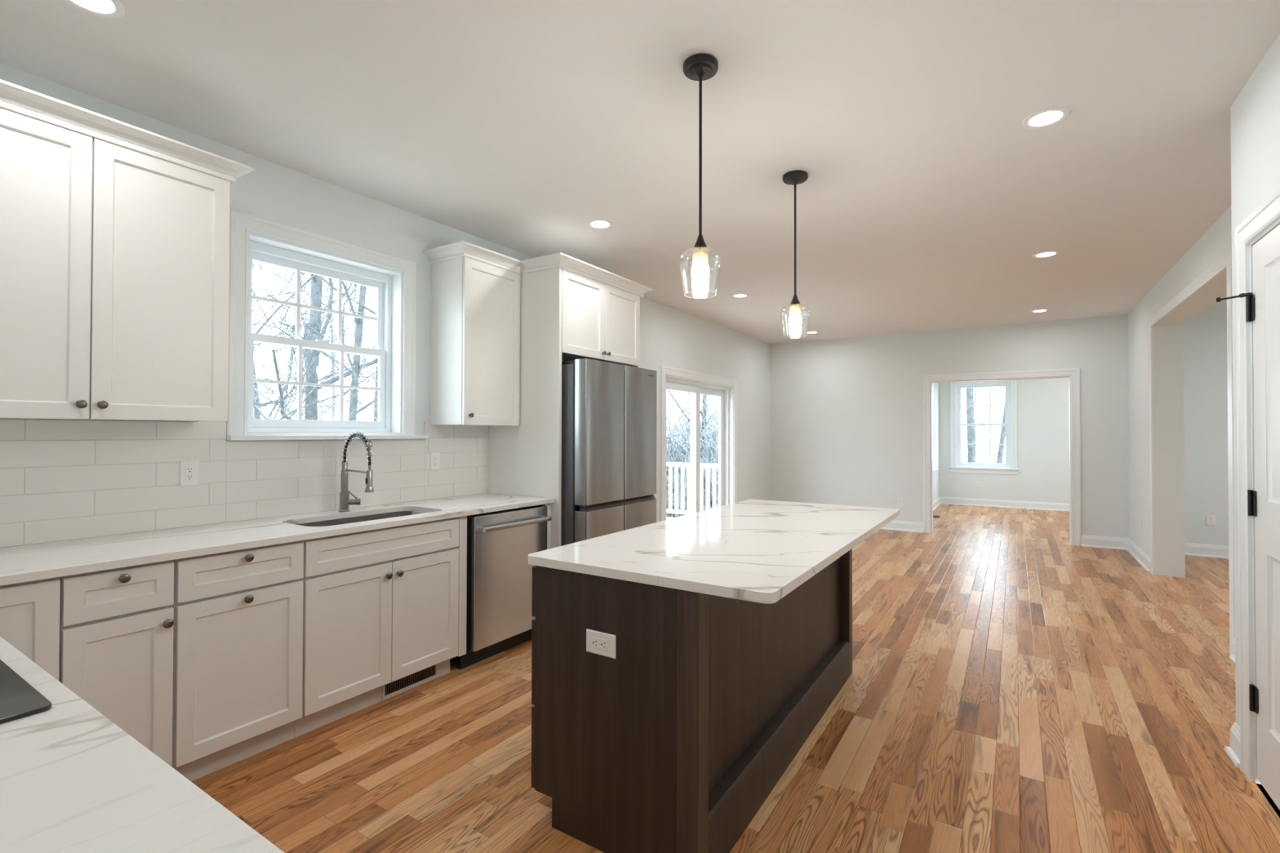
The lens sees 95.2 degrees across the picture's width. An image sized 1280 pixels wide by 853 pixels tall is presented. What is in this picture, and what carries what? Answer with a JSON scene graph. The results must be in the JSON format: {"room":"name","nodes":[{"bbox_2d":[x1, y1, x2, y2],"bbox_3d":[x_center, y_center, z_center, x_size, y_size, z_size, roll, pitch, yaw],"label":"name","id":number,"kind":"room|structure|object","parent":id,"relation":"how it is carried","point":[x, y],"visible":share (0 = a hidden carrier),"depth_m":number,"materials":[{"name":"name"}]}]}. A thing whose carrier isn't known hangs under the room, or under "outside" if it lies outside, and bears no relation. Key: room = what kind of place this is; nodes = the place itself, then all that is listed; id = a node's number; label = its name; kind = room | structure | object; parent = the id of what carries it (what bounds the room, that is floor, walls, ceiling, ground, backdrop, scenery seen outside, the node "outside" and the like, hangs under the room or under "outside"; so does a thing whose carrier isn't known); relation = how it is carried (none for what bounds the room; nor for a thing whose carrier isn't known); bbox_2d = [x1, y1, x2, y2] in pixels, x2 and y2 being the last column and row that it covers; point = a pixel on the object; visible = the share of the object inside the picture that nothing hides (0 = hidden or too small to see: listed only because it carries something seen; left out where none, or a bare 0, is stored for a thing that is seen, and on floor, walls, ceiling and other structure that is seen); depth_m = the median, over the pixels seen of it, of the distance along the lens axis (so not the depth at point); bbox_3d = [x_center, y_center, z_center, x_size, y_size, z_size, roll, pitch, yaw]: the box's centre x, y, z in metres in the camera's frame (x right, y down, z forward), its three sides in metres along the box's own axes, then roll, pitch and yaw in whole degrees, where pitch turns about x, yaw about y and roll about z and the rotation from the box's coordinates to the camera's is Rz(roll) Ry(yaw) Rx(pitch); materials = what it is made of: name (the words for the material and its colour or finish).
{"room":"kitchen","nodes":[
{"label":"kitchen","id":0,"kind":"room"},
{"bbox_2d":[0,62,770,522],"bbox_3d":[-0.495,0.035,5.333,0.160,2.743,9.400,0,-1,33],"label":"wall","id":1,"kind":"structure","parent":0,"point":[670,337],"depth_m":3.77,"materials":[{"name":"paint"}]},
{"bbox_2d":[0,79,254,421],"bbox_3d":[-2.154,-0.589,2.249,0.383,1.124,1.043,0,-1,33],"label":"upper cabinet","id":2,"kind":"object","parent":1,"relation":"attached to","point":[114,234],"visible":1,"depth_m":2.21,"materials":[{"name":"paint"}]},
{"bbox_2d":[0,418,488,547],"bbox_3d":[-1.990,0.210,2.845,0.010,0.505,3.296,0,-1,33],"label":"tile backsplash","id":3,"kind":"structure","parent":1,"relation":"attached to","point":[60,480],"depth_m":2.68,"materials":[{"name":"tile"}]},
{"bbox_2d":[179,460,199,486],"bbox_3d":[-2.077,0.216,2.693,0.008,0.118,0.074,0,-1,33],"label":"outlet","id":4,"kind":"object","parent":3,"relation":"attached to","point":[188,469],"visible":1,"depth_m":2.69,"materials":[{"name":"plastic"}]},
{"bbox_2d":[185,466,194,480],"bbox_3d":[-2.075,0.216,2.692,0.004,0.067,0.034,0,-1,33],"label":"receptacle","id":5,"kind":"object","parent":4,"relation":"attached to","point":[189,470],"depth_m":2.69,"materials":[{"name":"plastic"}]},
{"bbox_2d":[430,452,439,470],"bbox_3d":[-1.344,0.227,3.834,0.008,0.118,0.074,0,-1,33],"label":"outlet","id":6,"kind":"object","parent":3,"relation":"attached to","point":[434,456],"visible":1,"depth_m":3.83,"materials":[{"name":"plastic"}]},
{"bbox_2d":[433,456,437,466],"bbox_3d":[-1.343,0.227,3.833,0.004,0.067,0.034,0,-1,33],"label":"receptacle","id":7,"kind":"object","parent":6,"relation":"attached to","point":[435,458],"depth_m":3.83,"materials":[{"name":"plastic"}]},
{"bbox_2d":[226,208,428,440],"bbox_3d":[-1.747,-0.489,3.339,0.212,1.127,1.128,0,-1,33],"label":"window","id":8,"kind":"structure","parent":1,"relation":"in","point":[395,334],"depth_m":3.29,"materials":[{"name":"wood"}]},
{"bbox_2d":[422,240,520,426],"bbox_3d":[-1.093,-0.570,3.901,0.383,1.124,0.564,0,-1,33],"label":"upper cabinet","id":9,"kind":"object","parent":1,"relation":"attached to","point":[475,348],"visible":1,"depth_m":3.78,"materials":[{"name":"paint"}]},
{"bbox_2d":[660,365,737,521],"bbox_3d":[0.709,0.400,7.186,0.181,2.098,2.031,0,-1,33],"label":"door","id":10,"kind":"structure","parent":1,"relation":"in","point":[697,384],"depth_m":7.20,"materials":[{"name":"wood"}]},
{"bbox_2d":[0,0,1279,344],"bbox_3d":[4.145,-1.394,4.641,8.728,0.120,13.222,0,-1,33],"label":"ceiling","id":11,"kind":"structure","parent":0,"point":[926,202],"depth_m":2.64,"materials":[{"name":"paint"}]},
{"bbox_2d":[63,0,125,18],"bbox_3d":[-1.768,-1.372,1.875,0.176,0.006,0.176,0,-1,33],"label":"recessed light","id":12,"kind":"object","parent":11,"relation":"in","point":[112,9],"visible":1,"depth_m":1.91,"materials":[{"name":"plastic"}]},
{"bbox_2d":[586,218,613,229],"bbox_3d":[-0.265,-1.347,3.894,0.176,0.006,0.176,0,-1,33],"label":"recessed light","id":13,"kind":"object","parent":11,"relation":"in","point":[599,224],"visible":1,"depth_m":3.89,"materials":[{"name":"plastic"}]},
{"bbox_2d":[680,53,720,297],"bbox_3d":[0.228,-0.932,2.201,0.154,0.872,0.154,1,-1,-35],"label":"pendant light","id":14,"kind":"object","parent":11,"relation":"hanging from","point":[699,67],"visible":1,"depth_m":2.18,"materials":[{"name":"black metal"}]},
{"bbox_2d":[692,248,708,261],"bbox_3d":[0.227,-0.646,2.198,0.060,0.040,0.060,0,-1,33],"label":"bulb","id":15,"kind":"object","parent":14,"relation":"attached to","point":[698,254],"depth_m":2.18,"materials":[{"name":"glass"}]},
{"bbox_2d":[731,293,749,297],"bbox_3d":[1.015,-1.323,5.912,0.176,0.006,0.176,0,-1,33],"label":"recessed light","id":16,"kind":"object","parent":11,"relation":"in","point":[740,295],"visible":1,"depth_m":5.91,"materials":[{"name":"plastic"}]},
{"bbox_2d":[780,170,810,337],"bbox_3d":[0.837,-0.920,3.150,0.154,0.872,0.154,1,-1,-35],"label":"pendant light","id":17,"kind":"object","parent":11,"relation":"hanging from","point":[794,178],"visible":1,"depth_m":3.13,"materials":[{"name":"black metal"}]},
{"bbox_2d":[789,293,800,313],"bbox_3d":[0.836,-0.663,3.147,0.060,0.097,0.060,0,-1,33],"label":"socket","id":18,"kind":"object","parent":17,"relation":"attached to","point":[796,308],"depth_m":3.13,"materials":[{"name":"black metal"}]},
{"bbox_2d":[805,331,818,333],"bbox_3d":[2.376,-1.298,8.069,0.176,0.006,0.176,0,-1,33],"label":"recessed light","id":19,"kind":"object","parent":11,"relation":"in","point":[808,332],"visible":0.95,"depth_m":8.07,"materials":[{"name":"plastic"}]},
{"bbox_2d":[1030,309,1048,312],"bbox_3d":[4.526,-1.309,6.617,0.176,0.006,0.176,0,-1,33],"label":"recessed light","id":20,"kind":"object","parent":11,"relation":"in","point":[1036,310],"visible":1,"depth_m":6.59,"materials":[{"name":"plastic"}]},
{"bbox_2d":[1021,106,1070,128],"bbox_3d":[1.787,-1.357,2.575,0.176,0.006,0.176,0,-1,33],"label":"recessed light","id":21,"kind":"object","parent":11,"relation":"in","point":[1046,117],"visible":1,"depth_m":2.57,"materials":[{"name":"plastic"}]},
{"bbox_2d":[1031,250,1059,257],"bbox_3d":[3.147,-1.334,4.532,0.176,0.006,0.176,0,-1,33],"label":"recessed light","id":22,"kind":"object","parent":11,"relation":"in","point":[1050,253],"visible":1,"depth_m":4.52,"materials":[{"name":"plastic"}]},
{"bbox_2d":[191,503,1279,852],"bbox_3d":[4.099,1.484,4.595,8.678,0.150,13.092,0,-1,33],"label":"floor","id":23,"kind":"structure","parent":0,"point":[1012,686],"depth_m":2.58,"materials":[{"name":"brown wood"}]},
{"bbox_2d":[0,577,60,680],"bbox_3d":[-2.208,0.925,1.935,0.597,0.884,0.287,0,-1,33],"label":"base cabinet","id":24,"kind":"object","parent":23,"relation":"on","point":[29,611],"visible":0.39,"depth_m":1.85,"materials":[{"name":"paint"}]},
{"bbox_2d":[58,560,173,767],"bbox_3d":[-2.036,0.928,2.178,0.625,0.884,0.304,0,-1,33],"label":"base cabinet","id":25,"kind":"object","parent":23,"relation":"on","point":[116,625],"visible":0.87,"depth_m":2.04,"materials":[{"name":"paint"}]},
{"bbox_2d":[172,540,303,781],"bbox_3d":[-1.827,0.932,2.503,0.625,0.884,0.463,0,-1,33],"label":"base cabinet","id":26,"kind":"object","parent":23,"relation":"on","point":[237,628],"visible":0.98,"depth_m":2.33,"materials":[{"name":"paint"}]},
{"bbox_2d":[294,511,466,737],"bbox_3d":[-1.459,0.939,3.077,0.625,0.884,0.898,0,-1,33],"label":"base cabinet","id":27,"kind":"object","parent":23,"relation":"on","point":[383,606],"visible":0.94,"depth_m":2.84,"materials":[{"name":"paint"}]},
{"bbox_2d":[382,663,438,701],"bbox_3d":[-1.204,1.331,3.075,0.008,0.096,0.336,0,-1,33],"label":"vent","id":28,"kind":"object","parent":27,"relation":"attached to","point":[390,690],"visible":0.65,"depth_m":3.07,"materials":[{"name":"metal"}]},
{"bbox_2d":[456,504,551,669],"bbox_3d":[-1.008,0.952,3.708,0.664,0.874,0.648,0,-1,33],"label":"dishwasher","id":29,"kind":"object","parent":23,"relation":"on","point":[499,606],"visible":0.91,"depth_m":3.48,"materials":[{"name":"metal"}]},
{"bbox_2d":[488,252,653,549],"bbox_3d":[-0.519,0.137,4.463,0.736,2.522,1.149,0,-1,33],"label":"tall cabinet","id":30,"kind":"object","parent":23,"relation":"on","point":[571,308],"visible":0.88,"depth_m":4.03,"materials":[{"name":"paint"}]},
{"bbox_2d":[560,358,657,546],"bbox_3d":[-0.458,0.478,4.421,0.829,1.838,0.910,0,-1,33],"label":"refrigerator","id":31,"kind":"object","parent":23,"relation":"on","point":[609,409],"visible":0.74,"depth_m":4.02,"materials":[{"name":"metal"}]},
{"bbox_2d":[531,548,852,852],"bbox_3d":[0.394,0.936,2.682,0.690,0.888,1.906,0,-1,33],"label":"kitchen island","id":32,"kind":"object","parent":23,"relation":"on","point":[674,743],"visible":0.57,"depth_m":1.93,"materials":[{"name":"brown wood"}]},
{"bbox_2d":[586,628,616,658],"bbox_3d":[-0.128,0.703,1.890,0.118,0.074,0.008,0,-1,33],"label":"outlet","id":33,"kind":"object","parent":32,"relation":"attached to","point":[601,643],"visible":1,"depth_m":1.89,"materials":[{"name":"plastic"}]},
{"bbox_2d":[591,636,608,651],"bbox_3d":[-0.129,0.703,1.889,0.067,0.034,0.004,0,-1,33],"label":"receptacle","id":34,"kind":"object","parent":33,"relation":"attached to","point":[598,643],"depth_m":1.89,"materials":[{"name":"plastic"}]},
{"bbox_2d":[528,499,899,604],"bbox_3d":[0.540,0.477,2.695,0.907,0.030,2.096,0,-1,33],"label":"island countertop","id":35,"kind":"structure","parent":32,"relation":"on","point":[760,551],"depth_m":2.18,"materials":[{"name":"stone"}]},
{"bbox_2d":[933,382,939,501],"bbox_3d":[4.710,0.093,9.758,0.150,2.743,3.672,0,-1,33],"label":"wall","id":36,"kind":"structure","parent":0,"point":[936,477],"depth_m":11.01,"materials":[{"name":"paint"}]},
{"bbox_2d":[932,382,938,475],"bbox_3d":[5.091,-0.035,10.286,0.182,1.803,1.150,0,-1,33],"label":"window","id":37,"kind":"structure","parent":36,"relation":"in","point":[934,384],"depth_m":10.64,"materials":[{"name":"wood"}]},
{"bbox_2d":[933,496,940,511],"bbox_3d":[4.783,1.397,9.695,0.030,0.134,3.672,0,-1,33],"label":"baseboard","id":38,"kind":"structure","parent":36,"relation":"attached to","point":[936,503],"depth_m":10.73,"materials":[{"name":"wood"}]},
{"bbox_2d":[770,306,1228,546],"bbox_3d":[5.617,0.065,6.922,8.728,2.743,0.120,0,-1,33],"label":"wall","id":39,"kind":"structure","parent":0,"point":[846,414],"depth_m":7.86,"materials":[{"name":"paint"}]},
{"bbox_2d":[897,497,903,506],"bbox_3d":[3.620,1.053,8.116,0.074,0.118,0.008,0,-1,33],"label":"outlet","id":40,"kind":"object","parent":39,"relation":"attached to","point":[900,500],"visible":1,"depth_m":8.11,"materials":[{"name":"plastic"}]},
{"bbox_2d":[880,520,923,533],"bbox_3d":[2.946,1.381,8.533,2.163,0.134,0.030,0,-1,33],"label":"baseboard","id":41,"kind":"structure","parent":39,"relation":"attached to","point":[904,526],"depth_m":8.07,"materials":[{"name":"wood"}]},
{"bbox_2d":[923,368,1081,546],"bbox_3d":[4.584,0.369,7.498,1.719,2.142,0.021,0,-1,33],"label":"trim","id":42,"kind":"structure","parent":39,"relation":"attached to","point":[1074,373],"depth_m":7.30,"materials":[{"name":"wood"}]},
{"bbox_2d":[1081,534,1128,550],"bbox_3d":[5.492,1.369,6.898,0.449,0.134,0.030,0,-1,33],"label":"baseboard","id":43,"kind":"structure","parent":39,"relation":"attached to","point":[1114,543],"depth_m":6.90,"materials":[{"name":"wood"}]},
{"bbox_2d":[1185,542,1228,559],"bbox_3d":[7.494,1.359,5.612,3.863,0.134,0.030,0,-1,33],"label":"baseboard","id":44,"kind":"structure","parent":39,"relation":"attached to","point":[1191,549],"depth_m":6.42,"materials":[{"name":"wood"}]},
{"bbox_2d":[1205,515,1215,526],"bbox_3d":[6.268,1.032,6.416,0.074,0.118,0.008,0,-1,33],"label":"outlet","id":45,"kind":"object","parent":39,"relation":"attached to","point":[1210,519],"visible":1,"depth_m":6.41,"materials":[{"name":"plastic"}]},
{"bbox_2d":[1208,517,1213,524],"bbox_3d":[6.267,1.032,6.414,0.034,0.067,0.004,0,-1,33],"label":"receptacle","id":46,"kind":"object","parent":45,"relation":"attached to","point":[1211,519],"depth_m":6.41,"materials":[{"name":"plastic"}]},
{"bbox_2d":[938,377,1069,503],"bbox_3d":[7.777,0.102,10.060,4.984,2.743,0.150,0,-1,33],"label":"wall","id":47,"kind":"structure","parent":0,"point":[1042,404],"depth_m":10.46,"materials":[{"name":"paint"}]},
{"bbox_2d":[975,481,980,488],"bbox_3d":[6.307,1.090,10.897,0.074,0.118,0.008,0,-1,33],"label":"outlet","id":48,"kind":"object","parent":47,"relation":"attached to","point":[977,483],"visible":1,"depth_m":10.90,"materials":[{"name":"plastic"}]},
{"bbox_2d":[947,379,1019,475],"bbox_3d":[6.397,-0.026,10.904,1.137,1.803,0.182,0,-1,33],"label":"window","id":49,"kind":"structure","parent":47,"relation":"in","point":[1010,467],"depth_m":10.89,"materials":[{"name":"wood"}]},
{"bbox_2d":[939,496,1069,511],"bbox_3d":[7.725,1.406,9.970,4.684,0.134,0.030,0,-1,33],"label":"baseboard","id":50,"kind":"structure","parent":47,"relation":"attached to","point":[948,500],"depth_m":10.65,"materials":[{"name":"wood"}]},
{"bbox_2d":[1128,205,1231,577],"bbox_3d":[4.338,0.036,4.489,0.224,2.743,5.358,0,-1,33],"label":"wall","id":51,"kind":"structure","parent":0,"point":[1167,334],"depth_m":5.56,"materials":[{"name":"paint"}]},
{"bbox_2d":[1126,538,1151,573],"bbox_3d":[5.317,1.361,6.239,0.030,0.134,1.327,0,-1,33],"label":"baseboard","id":52,"kind":"structure","parent":51,"relation":"attached to","point":[1134,550],"depth_m":6.14,"materials":[{"name":"wood"}]},
{"bbox_2d":[1139,519,1142,531],"bbox_3d":[5.269,1.035,6.147,0.008,0.118,0.074,0,-1,33],"label":"outlet","id":53,"kind":"object","parent":51,"relation":"attached to","point":[1140,520],"visible":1,"depth_m":6.13,"materials":[{"name":"plastic"}]},
{"bbox_2d":[1148,248,1235,654],"bbox_3d":[4.275,0.171,4.606,0.010,2.475,2.569,0,-1,33],"label":"trim","id":54,"kind":"structure","parent":51,"relation":"attached to","point":[1224,261],"depth_m":3.59,"materials":[{"name":"wood"}]},
{"bbox_2d":[1229,638,1235,663],"bbox_3d":[3.175,1.322,2.904,0.030,0.134,1.460,0,-1,33],"label":"baseboard","id":55,"kind":"structure","parent":51,"relation":"attached to","point":[1232,657],"depth_m":3.50,"materials":[{"name":"wood"}]},
{"bbox_2d":[1230,33,1279,727],"bbox_3d":[1.544,-0.008,0.858,0.115,2.743,3.772,0,-1,33],"label":"wall","id":56,"kind":"structure","parent":0,"point":[1255,113],"depth_m":2.28,"materials":[{"name":"paint"}]},
{"bbox_2d":[1216,218,1279,815],"bbox_3d":[2.202,0.337,1.968,0.210,2.120,0.789,0,-1,33],"label":"door","id":57,"kind":"structure","parent":56,"relation":"in","point":[1263,300],"depth_m":2.17,"materials":[{"name":"wood"}]},
{"bbox_2d":[1235,187,1279,781],"bbox_3d":[2.177,0.281,1.968,0.021,2.192,0.944,0,-1,33],"label":"trim","id":58,"kind":"structure","parent":56,"relation":"attached to","point":[1268,213],"depth_m":2.30,"materials":[{"name":"wood"}]},
{"bbox_3d":[4.392,0.002,1.202,4.307,2.743,0.115,0,-1,33],"label":"wall","id":59,"kind":"structure","parent":0,"visible":0},
{"bbox_2d":[1224,722,1239,768],"bbox_3d":[2.599,1.315,2.344,0.335,0.134,0.165,0,-1,33],"label":"baseboard","id":60,"kind":"structure","parent":59,"relation":"attached to","point":[1233,751],"depth_m":2.43,"materials":[{"name":"wood"}]},
{"bbox_3d":[-1.252,0.915,0.774,2.150,0.884,0.604,0,-1,33],"label":"base cabinet","id":61,"kind":"object","parent":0,"visible":0},
{"bbox_2d":[0,493,554,852],"bbox_3d":[-0.793,0.472,2.071,2.857,0.030,3.295,0,-1,33],"label":"countertop","id":62,"kind":"structure","parent":61,"relation":"on","point":[73,780],"depth_m":0.79,"materials":[{"name":"stone"}]},
{"bbox_2d":[0,659,51,724],"bbox_3d":[-1.383,0.440,0.908,0.760,0.008,0.518,0,-1,33],"label":"cooktop","id":63,"kind":"object","parent":62,"relation":"in","point":[19,699],"visible":1,"depth_m":0.94,"materials":[{"name":"black glass"}]},
{"bbox_2d":[338,431,373,511],"bbox_3d":[-1.520,0.247,3.180,0.280,0.441,0.103,0,-1,33],"label":"faucet","id":64,"kind":"object","parent":62,"relation":"on","point":[344,501],"visible":1,"depth_m":3.20,"materials":[{"name":"silver metal"}]},
{"bbox_2d":[296,511,418,526],"bbox_3d":[-1.433,0.594,3.079,0.401,0.194,0.781,0,-1,33],"label":"sink","id":65,"kind":"object","parent":62,"relation":"in","point":[362,518],"visible":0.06,"depth_m":3.23,"materials":[{"name":"metal"}]},
{"label":"outside","id":66,"kind":"structure","parent":0,"visible":0},
{"bbox_2d":[667,449,1005,517],"bbox_3d":[3.892,2.921,15.294,130.000,0.200,130.000,0,-1,33],"label":"ground","id":67,"kind":"structure","parent":66,"point":[979,456],"depth_m":59.99,"materials":[{"name":"soil"}]},
{"bbox_2d":[251,266,376,420],"bbox_3d":[-11.464,-6.153,13.768,13.377,17.969,13.890,0,-1,19],"label":"bare tree","id":68,"kind":"object","parent":67,"relation":"on","point":[256,415],"visible":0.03,"depth_m":15.51,"materials":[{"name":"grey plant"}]},
{"bbox_2d":[251,264,377,419],"bbox_3d":[-8.182,-1.415,10.672,6.352,8.441,8.382,0,-1,33],"label":"bare tree","id":69,"kind":"object","parent":67,"relation":"on","point":[281,289],"visible":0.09,"depth_m":11.25,"materials":[{"name":"plant"}]},
{"bbox_2d":[251,260,377,421],"bbox_3d":[-4.066,-1.960,7.514,6.913,9.477,8.885,0,-1,33],"label":"bare tree","id":70,"kind":"object","parent":67,"relation":"on","point":[353,412],"visible":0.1,"depth_m":6.60,"materials":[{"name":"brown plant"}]},
{"bbox_2d":[251,261,377,421],"bbox_3d":[-5.609,-1.615,7.925,7.163,8.789,7.226,1,-1,-32],"label":"bare tree","id":71,"kind":"object","parent":67,"relation":"on","point":[313,275],"visible":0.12,"depth_m":7.92,"materials":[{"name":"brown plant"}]},
{"bbox_2d":[251,265,377,408],"bbox_3d":[-6.263,-1.743,12.653,7.221,9.138,6.534,1,-1,-34],"label":"bare tree","id":72,"kind":"object","parent":67,"relation":"on","point":[302,297],"visible":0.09,"depth_m":11.94,"materials":[{"name":"plant"}]},
{"bbox_2d":[252,268,377,421],"bbox_3d":[-5.744,-1.228,8.969,8.049,8.033,4.870,0,-1,-15],"label":"bare tree","id":73,"kind":"object","parent":67,"relation":"on","point":[331,406],"visible":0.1,"depth_m":8.93,"materials":[{"name":"plant"}]},
{"bbox_2d":[252,260,377,421],"bbox_3d":[-5.052,-1.794,9.705,5.817,9.181,6.072,1,-1,-40],"label":"bare tree","id":74,"kind":"object","parent":67,"relation":"on","point":[265,289],"visible":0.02,"depth_m":10.61,"materials":[{"name":"plant"}]},
{"bbox_2d":[253,262,377,419],"bbox_3d":[-6.975,-2.184,13.052,9.135,10.026,7.534,0,-1,12],"label":"bare tree","id":75,"kind":"object","parent":67,"relation":"on","point":[301,275],"visible":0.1,"depth_m":12.75,"materials":[{"name":"plant"}]},
{"bbox_2d":[254,262,377,420],"bbox_3d":[-4.898,-4.961,9.356,10.011,15.516,12.239,0,-1,33],"label":"bare tree","id":76,"kind":"object","parent":67,"relation":"on","point":[316,283],"visible":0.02,"depth_m":8.44,"materials":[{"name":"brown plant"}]},
{"bbox_2d":[260,262,377,421],"bbox_3d":[-6.957,-5.852,15.307,10.129,17.415,15.082,0,-1,4],"label":"bare tree","id":77,"kind":"object","parent":67,"relation":"on","point":[323,279],"visible":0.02,"depth_m":15.55,"materials":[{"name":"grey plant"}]},
{"bbox_2d":[344,289,377,403],"bbox_3d":[-2.622,-3.084,10.256,6.793,11.802,8.365,0,-1,36],"label":"bare tree","id":78,"kind":"object","parent":67,"relation":"on","point":[375,290],"visible":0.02,"depth_m":7.74,"materials":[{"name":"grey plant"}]},
{"bbox_2d":[265,390,1005,517],"bbox_3d":[0.515,0.320,20.246,40.251,5.143,17.889,0,-1,1],"label":"brushwood","id":79,"kind":"object","parent":67,"relation":"on","point":[673,452],"visible":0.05,"depth_m":16.49,"materials":[{"name":"plant"}]},
{"bbox_2d":[666,389,718,511],"bbox_3d":[2.331,-3.123,17.272,9.143,12.034,13.389,0,-1,19],"label":"bare tree","id":80,"kind":"object","parent":67,"relation":"on","point":[668,391],"visible":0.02,"depth_m":17.30,"materials":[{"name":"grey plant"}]},
{"bbox_2d":[960,387,964,462],"bbox_3d":[10.268,-4.018,17.195,8.670,13.845,10.392,0,-1,-22],"label":"bare tree","id":81,"kind":"object","parent":67,"relation":"on","point":[962,388],"visible":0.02,"depth_m":18.94,"materials":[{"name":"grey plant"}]},
{"bbox_2d":[965,387,974,462],"bbox_3d":[11.675,-7.114,18.009,14.085,20.070,16.662,0,-1,38],"label":"bare tree","id":82,"kind":"object","parent":67,"relation":"on","point":[969,391],"visible":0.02,"depth_m":17.25,"materials":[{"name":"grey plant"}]},
{"bbox_2d":[996,396,1005,463],"bbox_3d":[12.135,-5.360,19.689,14.776,16.602,13.837,0,-1,2],"label":"bare tree","id":83,"kind":"object","parent":67,"relation":"on","point":[1001,447],"visible":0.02,"depth_m":18.40,"materials":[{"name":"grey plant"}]},
{"bbox_3d":[-0.683,2.122,8.483,3.567,1.235,3.480,0,-1,33],"label":"deck","id":84,"kind":"object","parent":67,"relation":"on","visible":0},
{"bbox_2d":[666,462,718,514],"bbox_3d":[0.217,1.039,9.891,3.530,0.965,0.100,0,-1,33],"label":"deck railing","id":85,"kind":"object","parent":84,"relation":"on","point":[669,464],"visible":0.08,"depth_m":9.51,"materials":[{"name":"white wood"}]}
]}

